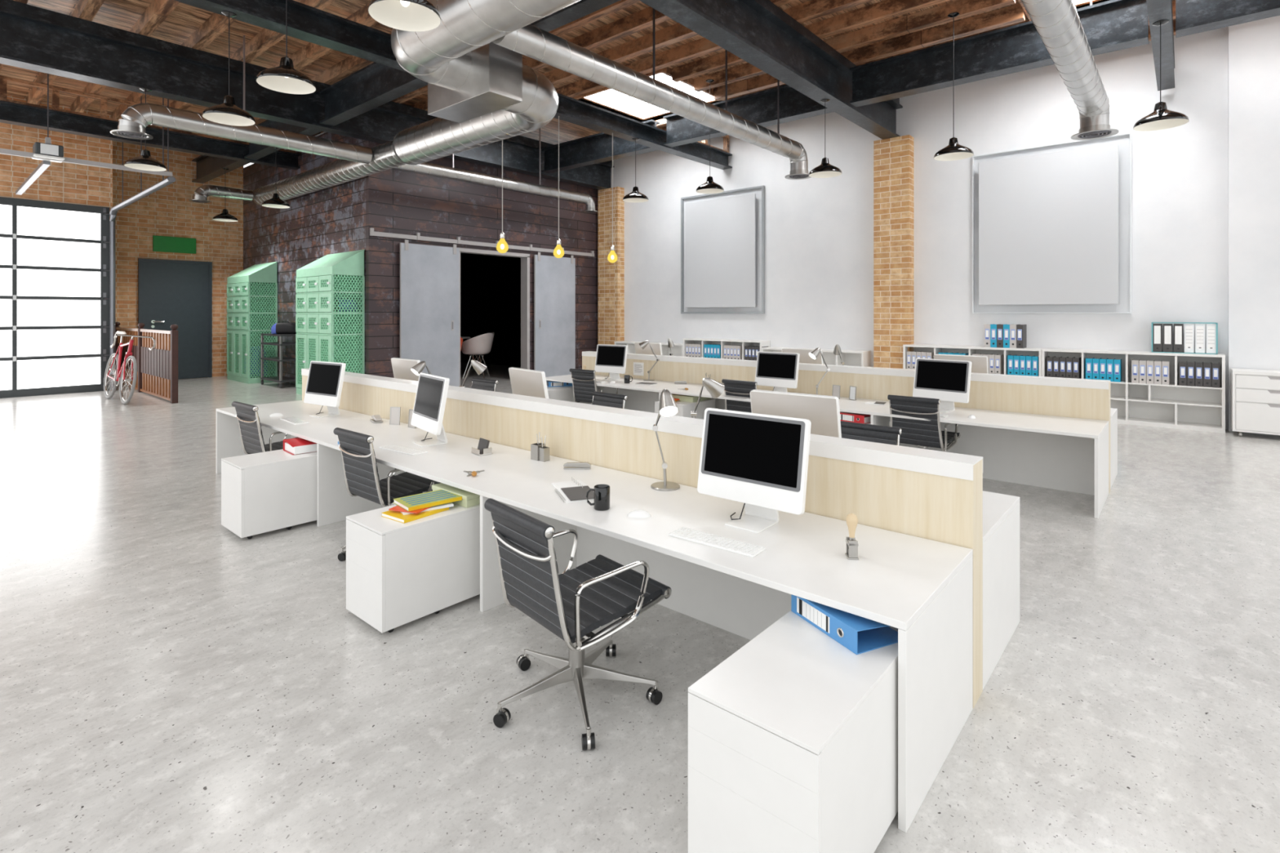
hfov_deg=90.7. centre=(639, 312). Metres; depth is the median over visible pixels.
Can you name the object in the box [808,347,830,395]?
desk lamp
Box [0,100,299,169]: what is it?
steel beam
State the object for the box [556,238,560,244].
socket
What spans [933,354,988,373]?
computer monitor
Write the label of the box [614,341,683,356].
shelf unit
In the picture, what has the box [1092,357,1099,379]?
ring binder
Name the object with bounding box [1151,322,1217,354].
rack
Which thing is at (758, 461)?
computer monitor
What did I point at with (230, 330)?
shelf
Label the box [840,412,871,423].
ring binder
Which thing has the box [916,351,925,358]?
ring binder
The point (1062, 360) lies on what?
ring binder
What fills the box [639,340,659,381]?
desk lamp
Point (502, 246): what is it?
bulb
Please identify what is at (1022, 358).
ring binder
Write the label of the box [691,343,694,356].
ring binder
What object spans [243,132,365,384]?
wall
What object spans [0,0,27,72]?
joist
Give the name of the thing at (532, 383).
computer monitor
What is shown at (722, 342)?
shelf unit
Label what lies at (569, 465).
stapler
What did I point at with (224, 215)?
pendant lamp
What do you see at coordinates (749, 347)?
ring binder
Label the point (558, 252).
hanging bulb
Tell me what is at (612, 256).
bulb
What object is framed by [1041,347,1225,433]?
shelf unit
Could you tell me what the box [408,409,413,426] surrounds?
picture
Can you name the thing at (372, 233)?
door track
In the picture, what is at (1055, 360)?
ring binder
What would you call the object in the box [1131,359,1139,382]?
ring binder
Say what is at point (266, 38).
joist
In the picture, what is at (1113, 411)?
desk
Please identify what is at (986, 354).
ring binder
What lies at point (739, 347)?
ring binder
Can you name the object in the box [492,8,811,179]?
duct
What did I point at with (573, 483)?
notepad
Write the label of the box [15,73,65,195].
garage door opener
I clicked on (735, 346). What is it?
ring binder
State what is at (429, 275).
sliding door
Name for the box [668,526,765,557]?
keyboard
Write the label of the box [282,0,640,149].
joist
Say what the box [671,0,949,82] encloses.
joist
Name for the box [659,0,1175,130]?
joist
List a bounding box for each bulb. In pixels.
[496,139,508,253]
[553,115,564,257]
[607,133,617,262]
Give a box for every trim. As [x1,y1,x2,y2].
[457,247,529,386]
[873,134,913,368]
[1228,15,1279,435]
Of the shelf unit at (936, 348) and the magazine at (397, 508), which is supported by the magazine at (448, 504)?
the magazine at (397, 508)
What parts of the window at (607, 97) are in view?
pane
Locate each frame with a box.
[0,75,296,153]
[697,134,728,152]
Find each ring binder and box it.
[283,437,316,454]
[546,381,572,386]
[685,343,688,356]
[688,343,691,356]
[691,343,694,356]
[694,343,700,357]
[697,343,702,357]
[703,343,711,357]
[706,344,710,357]
[710,344,713,358]
[713,344,717,358]
[716,344,720,358]
[723,344,729,359]
[726,345,729,359]
[729,345,733,359]
[733,345,737,359]
[737,345,742,359]
[744,345,751,359]
[748,346,751,359]
[751,346,755,360]
[755,346,759,360]
[791,594,897,654]
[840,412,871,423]
[906,351,911,368]
[911,351,919,369]
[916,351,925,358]
[921,351,926,358]
[926,351,933,359]
[982,353,992,367]
[983,324,990,346]
[988,354,995,373]
[990,324,996,347]
[995,354,1004,374]
[996,324,1003,347]
[1003,324,1009,347]
[1007,354,1013,374]
[1009,324,1016,347]
[1013,355,1021,375]
[1016,324,1026,348]
[1019,355,1027,375]
[1026,355,1031,376]
[1031,355,1039,376]
[1046,355,1055,377]
[1053,356,1060,377]
[1059,356,1066,377]
[1066,356,1074,377]
[1072,356,1080,378]
[1085,357,1093,379]
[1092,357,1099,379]
[1099,358,1106,380]
[1106,358,1113,382]
[1113,358,1121,382]
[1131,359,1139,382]
[1138,359,1146,383]
[1146,360,1154,383]
[1154,360,1161,384]
[1161,360,1169,384]
[1178,360,1186,386]
[1186,362,1194,386]
[1195,362,1203,386]
[1203,362,1211,386]
[1211,362,1219,387]
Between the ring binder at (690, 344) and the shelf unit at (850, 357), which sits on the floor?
the shelf unit at (850, 357)
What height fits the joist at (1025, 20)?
0.210 m
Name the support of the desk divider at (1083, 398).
on the floor
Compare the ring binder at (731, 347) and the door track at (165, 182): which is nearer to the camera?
the door track at (165, 182)
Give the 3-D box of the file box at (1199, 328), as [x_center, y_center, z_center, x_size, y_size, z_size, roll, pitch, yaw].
[8.194,0.373,9.247,0.108,0.420,0.222,0,0,41]
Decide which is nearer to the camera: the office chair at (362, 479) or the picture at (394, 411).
the office chair at (362, 479)
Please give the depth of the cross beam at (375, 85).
10.37 m
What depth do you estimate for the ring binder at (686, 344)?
15.11 m
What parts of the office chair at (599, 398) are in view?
backrest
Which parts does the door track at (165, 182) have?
hanger rod, hanger rod, hanger rod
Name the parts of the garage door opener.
drive rail, hanger rod, panel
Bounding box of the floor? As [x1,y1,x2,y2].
[0,361,1279,852]
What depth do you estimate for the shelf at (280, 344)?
14.55 m
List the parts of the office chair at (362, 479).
frame, backrest, frame, seat, armrest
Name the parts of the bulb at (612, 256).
glass globe, cord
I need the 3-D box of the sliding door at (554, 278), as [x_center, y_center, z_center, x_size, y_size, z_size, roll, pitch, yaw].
[-2.164,0.088,16.183,0.055,3.200,1.366,0,0,41]
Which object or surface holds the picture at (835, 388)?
attached to the stand at (836, 388)
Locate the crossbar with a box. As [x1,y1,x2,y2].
[0,98,172,176]
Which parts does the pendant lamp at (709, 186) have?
cord, lamp shade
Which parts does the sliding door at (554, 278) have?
edge trim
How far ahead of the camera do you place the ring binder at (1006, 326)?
10.75 m
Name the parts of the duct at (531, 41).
hanger rod, hanger rod, hanger rod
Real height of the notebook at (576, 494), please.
0.017 m
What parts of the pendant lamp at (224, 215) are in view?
lamp shade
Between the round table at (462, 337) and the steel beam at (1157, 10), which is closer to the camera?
the steel beam at (1157, 10)
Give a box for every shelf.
[227,295,275,297]
[227,312,275,313]
[227,328,271,331]
[260,333,295,336]
[260,342,295,346]
[260,356,301,361]
[260,376,295,382]
[297,291,362,294]
[297,312,362,314]
[297,332,362,335]
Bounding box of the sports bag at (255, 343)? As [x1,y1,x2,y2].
[244,342,267,377]
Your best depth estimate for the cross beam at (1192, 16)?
7.43 m
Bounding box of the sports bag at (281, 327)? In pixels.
[271,320,296,333]
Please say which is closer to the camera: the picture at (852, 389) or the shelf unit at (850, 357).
the picture at (852, 389)
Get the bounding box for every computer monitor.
[303,360,346,417]
[391,357,422,381]
[411,372,449,447]
[508,367,548,398]
[594,344,627,380]
[634,342,662,355]
[697,408,811,533]
[750,389,841,437]
[755,351,799,392]
[782,347,822,364]
[912,358,971,412]
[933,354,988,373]
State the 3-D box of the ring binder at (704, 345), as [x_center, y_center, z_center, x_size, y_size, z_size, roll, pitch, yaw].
[1.619,0.912,14.870,0.084,0.345,0.272,0,0,41]
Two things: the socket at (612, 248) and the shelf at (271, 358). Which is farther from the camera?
the shelf at (271, 358)
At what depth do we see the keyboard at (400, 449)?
4.61 m
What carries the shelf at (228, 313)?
attached to the locker at (253, 313)
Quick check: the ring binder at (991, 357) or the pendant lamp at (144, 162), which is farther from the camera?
the ring binder at (991, 357)
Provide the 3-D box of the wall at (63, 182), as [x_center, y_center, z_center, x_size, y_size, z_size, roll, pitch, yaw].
[-13.969,-1.485,11.364,0.200,6.370,6.950,0,0,41]
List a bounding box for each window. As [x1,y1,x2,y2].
[573,66,732,126]
[1018,0,1106,21]
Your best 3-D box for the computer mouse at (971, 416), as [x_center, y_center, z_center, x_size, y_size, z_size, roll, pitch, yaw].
[3.204,0.998,6.099,0.067,0.030,0.120,0,0,41]
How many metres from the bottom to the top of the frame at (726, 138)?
0.455 m
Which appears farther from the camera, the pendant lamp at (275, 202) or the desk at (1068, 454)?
the pendant lamp at (275, 202)
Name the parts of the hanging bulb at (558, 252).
glass globe, cord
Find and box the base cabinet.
[1231,368,1279,436]
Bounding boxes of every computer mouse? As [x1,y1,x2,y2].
[269,413,283,416]
[626,510,651,518]
[968,414,976,418]
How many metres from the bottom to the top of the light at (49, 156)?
0.040 m
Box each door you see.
[0,196,109,398]
[137,257,212,378]
[400,240,459,386]
[533,252,575,377]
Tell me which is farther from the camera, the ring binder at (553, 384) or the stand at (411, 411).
the ring binder at (553, 384)
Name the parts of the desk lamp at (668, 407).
arm, post, bulb, lamp shade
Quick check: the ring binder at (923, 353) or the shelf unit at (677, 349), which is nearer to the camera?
the ring binder at (923, 353)
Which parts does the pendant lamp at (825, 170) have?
cord, lamp shade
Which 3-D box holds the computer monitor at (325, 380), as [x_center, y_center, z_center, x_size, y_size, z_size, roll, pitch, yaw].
[-3.106,0.748,6.234,0.565,0.529,0.210,0,0,33]
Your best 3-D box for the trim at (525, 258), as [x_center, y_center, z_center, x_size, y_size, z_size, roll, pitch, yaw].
[-3.477,0.125,14.910,0.250,3.150,2.030,0,0,41]
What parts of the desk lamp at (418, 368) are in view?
bulb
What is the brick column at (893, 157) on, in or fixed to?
attached to the wall at (819, 232)
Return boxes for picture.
[390,407,399,423]
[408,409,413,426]
[832,385,839,398]
[849,386,855,399]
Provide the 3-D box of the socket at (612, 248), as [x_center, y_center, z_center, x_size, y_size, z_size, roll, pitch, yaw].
[-0.514,-1.218,11.831,0.072,0.105,0.072,0,0,41]
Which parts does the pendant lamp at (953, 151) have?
lamp shade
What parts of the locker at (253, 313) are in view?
door, door, door, locker door, locker door, locker door, locker door, door, door, door, locker door, locker door, locker door, locker door, door, door, locker door, locker door, locker door, locker door, corner post, panel, corner post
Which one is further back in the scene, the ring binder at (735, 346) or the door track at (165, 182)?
the ring binder at (735, 346)
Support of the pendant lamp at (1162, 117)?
hanging from the steel beam at (1157, 10)
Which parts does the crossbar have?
hanger rod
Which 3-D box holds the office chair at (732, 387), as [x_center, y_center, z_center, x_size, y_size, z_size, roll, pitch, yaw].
[1.376,1.258,7.881,0.696,0.884,0.742,0,0,35]
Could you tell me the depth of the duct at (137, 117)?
9.74 m
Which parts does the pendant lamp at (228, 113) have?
lamp shade, cord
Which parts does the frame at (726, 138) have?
rail, post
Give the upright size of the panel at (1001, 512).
0.687 m
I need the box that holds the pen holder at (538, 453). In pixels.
[530,442,549,462]
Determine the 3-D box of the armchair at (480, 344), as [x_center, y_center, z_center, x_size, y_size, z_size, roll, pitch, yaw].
[-4.283,1.113,16.672,0.850,1.181,0.989,0,0,2]
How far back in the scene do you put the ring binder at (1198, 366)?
9.12 m
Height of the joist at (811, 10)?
0.210 m
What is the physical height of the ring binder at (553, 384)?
0.080 m
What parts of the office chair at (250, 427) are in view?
frame, backrest, frame, armrest, seat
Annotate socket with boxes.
[500,231,504,238]
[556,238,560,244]
[610,244,614,250]
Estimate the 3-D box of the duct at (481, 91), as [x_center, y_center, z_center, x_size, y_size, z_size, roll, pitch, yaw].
[-2.413,-3.406,8.186,20.750,1.928,2.679,0,0,41]
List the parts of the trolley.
post, post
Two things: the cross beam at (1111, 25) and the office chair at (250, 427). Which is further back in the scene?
the cross beam at (1111, 25)
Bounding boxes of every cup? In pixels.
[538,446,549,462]
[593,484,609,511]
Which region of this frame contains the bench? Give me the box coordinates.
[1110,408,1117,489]
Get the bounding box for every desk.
[216,400,973,832]
[546,374,1108,518]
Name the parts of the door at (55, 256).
pane, pane, pane, pane, pane, pane, rail, pane, pane, pane, pane, pane, pane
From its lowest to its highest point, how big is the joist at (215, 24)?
0.210 m
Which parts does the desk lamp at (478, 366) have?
arm, lamp shade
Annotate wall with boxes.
[0,95,112,220]
[112,140,243,379]
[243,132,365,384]
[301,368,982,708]
[365,140,599,377]
[460,26,1228,429]
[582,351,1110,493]
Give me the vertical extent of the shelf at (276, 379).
0.040 m
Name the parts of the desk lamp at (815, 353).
bulb, lamp shade, arm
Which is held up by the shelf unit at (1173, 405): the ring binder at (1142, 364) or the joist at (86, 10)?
the ring binder at (1142, 364)
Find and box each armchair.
[460,337,462,350]
[461,332,494,378]
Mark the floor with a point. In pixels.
(172, 680)
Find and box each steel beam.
[0,8,613,189]
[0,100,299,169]
[174,0,732,169]
[640,0,902,139]
[1146,0,1174,90]
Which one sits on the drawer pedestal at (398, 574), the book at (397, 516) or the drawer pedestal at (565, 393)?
the book at (397, 516)
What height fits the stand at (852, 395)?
0.160 m
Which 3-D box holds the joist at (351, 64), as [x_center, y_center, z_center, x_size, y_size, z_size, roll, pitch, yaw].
[-2.867,-4.265,9.059,22.780,0.210,0.140,0,0,41]
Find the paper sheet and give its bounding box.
[633,362,644,375]
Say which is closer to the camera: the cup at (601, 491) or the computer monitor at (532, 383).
the cup at (601, 491)
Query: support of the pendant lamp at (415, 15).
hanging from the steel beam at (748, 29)
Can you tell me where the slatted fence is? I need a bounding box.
[115,321,177,403]
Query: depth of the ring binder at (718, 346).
14.53 m
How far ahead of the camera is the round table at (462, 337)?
17.01 m
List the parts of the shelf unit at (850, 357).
panel, panel, panel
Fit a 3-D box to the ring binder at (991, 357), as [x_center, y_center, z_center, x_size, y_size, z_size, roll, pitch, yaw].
[6.136,0.892,10.970,0.084,0.345,0.272,0,0,41]
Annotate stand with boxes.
[389,406,400,425]
[408,408,415,428]
[831,384,840,399]
[848,386,856,400]
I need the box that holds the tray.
[471,451,493,456]
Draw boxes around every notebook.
[555,485,593,502]
[635,382,657,385]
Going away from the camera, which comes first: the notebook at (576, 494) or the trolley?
the notebook at (576, 494)
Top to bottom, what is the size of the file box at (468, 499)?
0.070 m
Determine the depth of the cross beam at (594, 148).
14.26 m
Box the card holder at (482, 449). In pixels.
[471,437,493,456]
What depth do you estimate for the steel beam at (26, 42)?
10.00 m
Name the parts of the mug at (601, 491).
handle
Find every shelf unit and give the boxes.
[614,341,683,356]
[683,337,770,359]
[761,346,871,366]
[902,343,1045,376]
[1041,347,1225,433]
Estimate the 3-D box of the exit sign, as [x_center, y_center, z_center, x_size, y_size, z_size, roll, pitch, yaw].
[-11.837,-1.732,16.083,0.059,0.395,0.900,0,0,41]
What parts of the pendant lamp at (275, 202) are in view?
lamp shade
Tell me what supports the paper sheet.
attached to the desk divider at (1083, 398)
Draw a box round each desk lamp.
[410,360,431,376]
[458,360,486,387]
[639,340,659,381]
[650,388,679,491]
[667,337,674,355]
[690,377,724,418]
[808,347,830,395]
[833,344,844,365]
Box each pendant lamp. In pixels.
[124,87,166,171]
[202,10,255,125]
[212,168,237,222]
[256,0,315,93]
[262,146,289,208]
[368,0,440,31]
[622,137,648,202]
[696,79,724,193]
[808,98,841,177]
[933,12,973,160]
[1133,19,1189,131]
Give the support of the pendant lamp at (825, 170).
hanging from the steel beam at (748, 29)
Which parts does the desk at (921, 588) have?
panel, divider panel, divider panel, modesty panel, panel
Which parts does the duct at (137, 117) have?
hanger rod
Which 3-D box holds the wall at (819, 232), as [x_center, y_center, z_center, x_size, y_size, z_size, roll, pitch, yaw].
[1.069,-1.485,15.801,19.970,6.370,0.200,0,0,41]
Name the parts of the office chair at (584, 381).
frame, backrest, frame, armrest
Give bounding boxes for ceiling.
[0,0,1175,144]
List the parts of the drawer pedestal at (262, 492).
drawer, drawer, drawer, panel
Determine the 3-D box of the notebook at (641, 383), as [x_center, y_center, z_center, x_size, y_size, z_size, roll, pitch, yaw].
[0.084,1.006,8.970,0.254,0.017,0.195,0,0,31]
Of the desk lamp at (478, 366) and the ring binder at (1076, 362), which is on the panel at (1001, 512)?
the desk lamp at (478, 366)
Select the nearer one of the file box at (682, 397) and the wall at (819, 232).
the file box at (682, 397)
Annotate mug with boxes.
[586,484,609,511]
[624,374,632,383]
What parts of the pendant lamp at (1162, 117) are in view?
cord, lamp shade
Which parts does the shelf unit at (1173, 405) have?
panel, panel, panel, panel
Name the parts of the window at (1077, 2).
pane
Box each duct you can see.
[110,35,372,164]
[188,184,253,203]
[253,0,580,205]
[393,128,597,213]
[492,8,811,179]
[1021,0,1119,140]
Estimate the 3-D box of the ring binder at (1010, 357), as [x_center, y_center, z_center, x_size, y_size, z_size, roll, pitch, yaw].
[6.350,0.892,10.786,0.084,0.345,0.272,0,0,41]
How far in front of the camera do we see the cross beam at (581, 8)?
7.16 m
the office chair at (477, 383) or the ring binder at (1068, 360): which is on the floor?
the office chair at (477, 383)
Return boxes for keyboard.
[280,417,309,424]
[378,444,427,455]
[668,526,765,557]
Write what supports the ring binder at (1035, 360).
on the shelf unit at (936, 348)
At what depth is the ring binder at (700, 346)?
14.89 m
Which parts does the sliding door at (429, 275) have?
edge trim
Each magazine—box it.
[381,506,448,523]
[388,505,431,513]
[393,489,462,511]
[395,502,453,515]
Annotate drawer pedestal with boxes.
[221,448,316,539]
[346,502,479,632]
[546,386,591,404]
[654,398,715,419]
[688,610,897,852]
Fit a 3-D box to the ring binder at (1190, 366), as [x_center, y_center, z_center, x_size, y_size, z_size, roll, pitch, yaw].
[8.091,0.892,9.283,0.084,0.345,0.272,0,0,41]
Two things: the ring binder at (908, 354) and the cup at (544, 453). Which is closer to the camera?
the cup at (544, 453)
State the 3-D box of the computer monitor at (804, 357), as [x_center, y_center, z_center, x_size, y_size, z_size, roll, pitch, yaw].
[2.201,0.748,8.563,0.565,0.529,0.210,0,0,39]
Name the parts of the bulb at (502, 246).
glass globe, cord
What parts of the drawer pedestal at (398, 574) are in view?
drawer, drawer, drawer, panel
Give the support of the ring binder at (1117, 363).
on the shelf unit at (1173, 405)
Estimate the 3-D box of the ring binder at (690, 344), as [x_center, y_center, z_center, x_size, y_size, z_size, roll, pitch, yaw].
[1.281,0.912,15.161,0.084,0.345,0.272,0,0,41]
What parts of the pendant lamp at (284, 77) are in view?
lamp shade, cord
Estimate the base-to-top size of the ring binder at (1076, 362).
0.345 m
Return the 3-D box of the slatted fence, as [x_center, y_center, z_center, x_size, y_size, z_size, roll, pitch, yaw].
[-10.658,0.958,13.532,5.102,1.485,0.124,0,0,41]
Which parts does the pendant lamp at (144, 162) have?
lamp shade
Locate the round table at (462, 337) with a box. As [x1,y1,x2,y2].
[460,336,471,338]
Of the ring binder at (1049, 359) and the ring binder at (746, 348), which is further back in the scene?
the ring binder at (746, 348)
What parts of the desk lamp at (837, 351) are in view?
lamp shade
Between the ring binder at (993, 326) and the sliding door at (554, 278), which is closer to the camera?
the ring binder at (993, 326)
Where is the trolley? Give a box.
[260,333,301,388]
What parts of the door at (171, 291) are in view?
handle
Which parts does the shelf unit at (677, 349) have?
panel, panel, panel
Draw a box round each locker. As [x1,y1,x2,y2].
[226,261,277,383]
[295,249,364,395]
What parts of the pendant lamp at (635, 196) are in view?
cord, lamp shade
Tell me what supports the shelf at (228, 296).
attached to the locker at (253, 313)
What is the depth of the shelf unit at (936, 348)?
11.18 m
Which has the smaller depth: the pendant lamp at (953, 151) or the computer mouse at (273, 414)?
the computer mouse at (273, 414)
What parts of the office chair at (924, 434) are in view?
frame, backrest, seat, frame, armrest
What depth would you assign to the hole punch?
5.83 m
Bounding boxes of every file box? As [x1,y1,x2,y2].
[431,483,479,507]
[671,394,711,402]
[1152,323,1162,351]
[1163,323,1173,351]
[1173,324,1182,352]
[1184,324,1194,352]
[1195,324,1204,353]
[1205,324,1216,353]
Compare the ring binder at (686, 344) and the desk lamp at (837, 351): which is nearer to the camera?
the desk lamp at (837, 351)
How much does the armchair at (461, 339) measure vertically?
1.181 m
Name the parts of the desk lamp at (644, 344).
lamp shade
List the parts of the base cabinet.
drawer, drawer, drawer, finger pull, finger pull, finger pull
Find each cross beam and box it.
[191,139,249,183]
[244,120,321,159]
[319,62,427,126]
[529,0,620,31]
[541,119,659,173]
[662,84,833,146]
[849,0,1148,106]
[1175,0,1279,37]
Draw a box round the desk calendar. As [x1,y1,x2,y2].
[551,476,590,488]
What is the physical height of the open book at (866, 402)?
0.013 m
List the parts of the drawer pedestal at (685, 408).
drawer, drawer, panel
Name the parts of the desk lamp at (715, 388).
arm, lamp shade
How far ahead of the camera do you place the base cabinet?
8.55 m
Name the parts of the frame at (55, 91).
post, post, rail, post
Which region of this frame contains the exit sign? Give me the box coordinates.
[152,235,195,253]
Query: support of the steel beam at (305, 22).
attached to the wall at (819, 232)
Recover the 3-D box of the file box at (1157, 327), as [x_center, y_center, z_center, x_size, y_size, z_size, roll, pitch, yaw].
[7.830,0.373,9.561,0.108,0.420,0.222,0,0,41]
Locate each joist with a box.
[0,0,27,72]
[26,0,104,104]
[70,0,180,112]
[111,12,236,119]
[151,0,335,127]
[179,3,377,133]
[212,31,391,139]
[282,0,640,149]
[409,6,671,111]
[542,0,795,85]
[555,0,872,97]
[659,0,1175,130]
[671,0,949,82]
[693,0,1015,92]
[714,3,1025,101]
[732,20,1029,97]
[1148,19,1175,40]
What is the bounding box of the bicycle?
[103,330,155,404]
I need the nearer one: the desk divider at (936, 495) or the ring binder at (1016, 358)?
the desk divider at (936, 495)
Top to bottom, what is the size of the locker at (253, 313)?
2.970 m
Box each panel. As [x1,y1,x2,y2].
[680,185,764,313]
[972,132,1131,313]
[982,490,1019,689]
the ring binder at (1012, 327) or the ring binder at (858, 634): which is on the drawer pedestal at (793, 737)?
the ring binder at (858, 634)
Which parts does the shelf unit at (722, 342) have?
panel, panel, panel, panel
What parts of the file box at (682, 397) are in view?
lid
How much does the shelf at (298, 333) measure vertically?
0.030 m
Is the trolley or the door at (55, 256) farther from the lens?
the trolley
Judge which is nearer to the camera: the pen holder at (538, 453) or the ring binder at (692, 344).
the pen holder at (538, 453)
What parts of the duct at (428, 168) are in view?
hanger rod, hanger rod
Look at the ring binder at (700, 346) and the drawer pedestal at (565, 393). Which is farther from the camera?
the ring binder at (700, 346)
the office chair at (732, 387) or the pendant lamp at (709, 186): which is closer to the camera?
the office chair at (732, 387)
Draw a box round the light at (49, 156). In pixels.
[31,153,65,162]
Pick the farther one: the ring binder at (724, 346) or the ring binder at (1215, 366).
the ring binder at (724, 346)
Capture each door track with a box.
[109,96,176,390]
[369,227,594,256]
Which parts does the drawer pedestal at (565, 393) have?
panel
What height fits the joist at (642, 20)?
0.210 m
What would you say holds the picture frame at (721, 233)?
attached to the wall at (819, 232)
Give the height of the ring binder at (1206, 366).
0.345 m
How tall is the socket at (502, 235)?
0.105 m
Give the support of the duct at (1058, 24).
hanging from the ceiling
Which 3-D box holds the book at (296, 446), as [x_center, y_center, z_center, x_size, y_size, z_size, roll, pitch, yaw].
[-2.782,1.099,5.277,0.272,0.090,0.291,0,0,45]
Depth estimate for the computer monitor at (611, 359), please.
9.55 m
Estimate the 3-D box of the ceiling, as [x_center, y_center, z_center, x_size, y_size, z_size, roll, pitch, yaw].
[-2.279,-4.430,9.603,23.000,0.120,13.560,0,0,41]
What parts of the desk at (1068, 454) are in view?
modesty panel, modesty panel, divider panel, modesty panel, panel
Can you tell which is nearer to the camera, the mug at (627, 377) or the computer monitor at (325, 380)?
the computer monitor at (325, 380)
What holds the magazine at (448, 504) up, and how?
on the book at (397, 516)
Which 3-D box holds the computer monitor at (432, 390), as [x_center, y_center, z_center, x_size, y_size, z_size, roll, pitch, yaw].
[-1.626,0.748,4.903,0.210,0.529,0.565,0,0,-38]
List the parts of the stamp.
wooden handle, foot plate, metal frame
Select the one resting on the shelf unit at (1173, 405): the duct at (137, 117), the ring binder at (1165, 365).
the ring binder at (1165, 365)
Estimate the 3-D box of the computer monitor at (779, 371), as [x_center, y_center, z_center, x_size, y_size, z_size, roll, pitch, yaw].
[1.684,0.748,7.767,0.565,0.529,0.210,0,0,41]
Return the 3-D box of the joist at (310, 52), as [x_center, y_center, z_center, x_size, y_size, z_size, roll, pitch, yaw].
[-3.304,-4.265,8.553,22.780,0.210,0.140,0,0,41]
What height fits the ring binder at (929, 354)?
0.345 m
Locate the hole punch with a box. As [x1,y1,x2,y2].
[369,414,382,423]
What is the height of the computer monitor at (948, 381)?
0.529 m
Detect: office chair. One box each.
[231,401,297,454]
[333,427,440,561]
[471,377,498,391]
[484,498,671,750]
[569,368,623,404]
[591,391,627,408]
[721,378,757,413]
[840,421,902,445]
[887,394,960,451]
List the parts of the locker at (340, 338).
door, door, door, door, locker door, locker door, locker door, locker door, door, door, door, door, locker door, locker door, locker door, locker door, door, door, door, door, locker door, locker door, locker door, locker door, corner post, panel, corner post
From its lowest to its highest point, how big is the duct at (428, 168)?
1.824 m
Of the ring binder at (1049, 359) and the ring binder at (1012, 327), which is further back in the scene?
the ring binder at (1012, 327)
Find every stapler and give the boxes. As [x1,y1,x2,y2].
[563,462,591,469]
[674,381,686,383]
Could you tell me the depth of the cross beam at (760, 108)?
11.44 m
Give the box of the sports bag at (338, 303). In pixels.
[325,296,357,312]
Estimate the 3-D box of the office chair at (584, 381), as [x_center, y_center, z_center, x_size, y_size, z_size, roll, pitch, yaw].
[-0.667,1.258,9.363,0.708,0.884,0.735,0,0,39]
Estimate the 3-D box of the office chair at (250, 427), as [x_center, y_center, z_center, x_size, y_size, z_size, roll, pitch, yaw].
[-3.393,1.258,5.930,0.708,0.884,0.735,0,0,39]
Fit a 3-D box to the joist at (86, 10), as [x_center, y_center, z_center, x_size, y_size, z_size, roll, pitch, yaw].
[-4.433,-4.265,5.998,21.150,0.210,0.140,0,0,41]
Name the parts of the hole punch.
lever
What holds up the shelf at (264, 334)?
attached to the trolley
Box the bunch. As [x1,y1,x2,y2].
[463,470,484,476]
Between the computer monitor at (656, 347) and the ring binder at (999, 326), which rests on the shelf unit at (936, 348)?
the ring binder at (999, 326)
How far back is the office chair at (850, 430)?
4.59 m
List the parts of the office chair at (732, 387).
frame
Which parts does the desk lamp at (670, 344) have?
lamp shade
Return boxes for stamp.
[844,513,858,559]
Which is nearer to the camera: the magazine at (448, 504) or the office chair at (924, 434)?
the magazine at (448, 504)
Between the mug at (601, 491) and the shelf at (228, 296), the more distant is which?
the shelf at (228, 296)
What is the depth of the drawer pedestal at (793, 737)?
1.86 m
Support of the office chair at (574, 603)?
on the floor
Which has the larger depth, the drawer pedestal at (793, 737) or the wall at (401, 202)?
the wall at (401, 202)
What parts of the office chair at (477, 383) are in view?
backrest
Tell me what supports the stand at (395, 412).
on the desk at (921, 588)
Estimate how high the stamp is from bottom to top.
0.181 m
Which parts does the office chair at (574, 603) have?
frame, backrest, leg, leg, armrest, leg, leg, frame, seat, armrest, leg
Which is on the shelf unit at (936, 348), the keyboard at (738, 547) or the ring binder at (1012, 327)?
the ring binder at (1012, 327)
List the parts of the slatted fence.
post, post, rail, rail, post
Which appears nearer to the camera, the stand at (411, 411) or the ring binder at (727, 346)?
the stand at (411, 411)
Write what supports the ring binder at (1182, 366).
on the shelf unit at (1173, 405)
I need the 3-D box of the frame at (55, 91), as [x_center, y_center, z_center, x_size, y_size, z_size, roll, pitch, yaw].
[-10.093,-3.928,12.411,0.120,0.455,6.230,0,0,41]
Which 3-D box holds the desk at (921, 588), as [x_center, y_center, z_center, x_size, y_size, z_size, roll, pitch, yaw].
[-1.529,1.357,4.698,7.075,0.687,0.854,0,0,41]
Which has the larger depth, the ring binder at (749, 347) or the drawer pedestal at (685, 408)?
the ring binder at (749, 347)
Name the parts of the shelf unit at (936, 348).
panel, panel, panel, panel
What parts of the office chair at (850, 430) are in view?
backrest, frame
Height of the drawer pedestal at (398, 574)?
0.555 m
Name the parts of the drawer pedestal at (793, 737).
drawer, drawer, drawer, panel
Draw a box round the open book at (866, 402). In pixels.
[864,401,885,404]

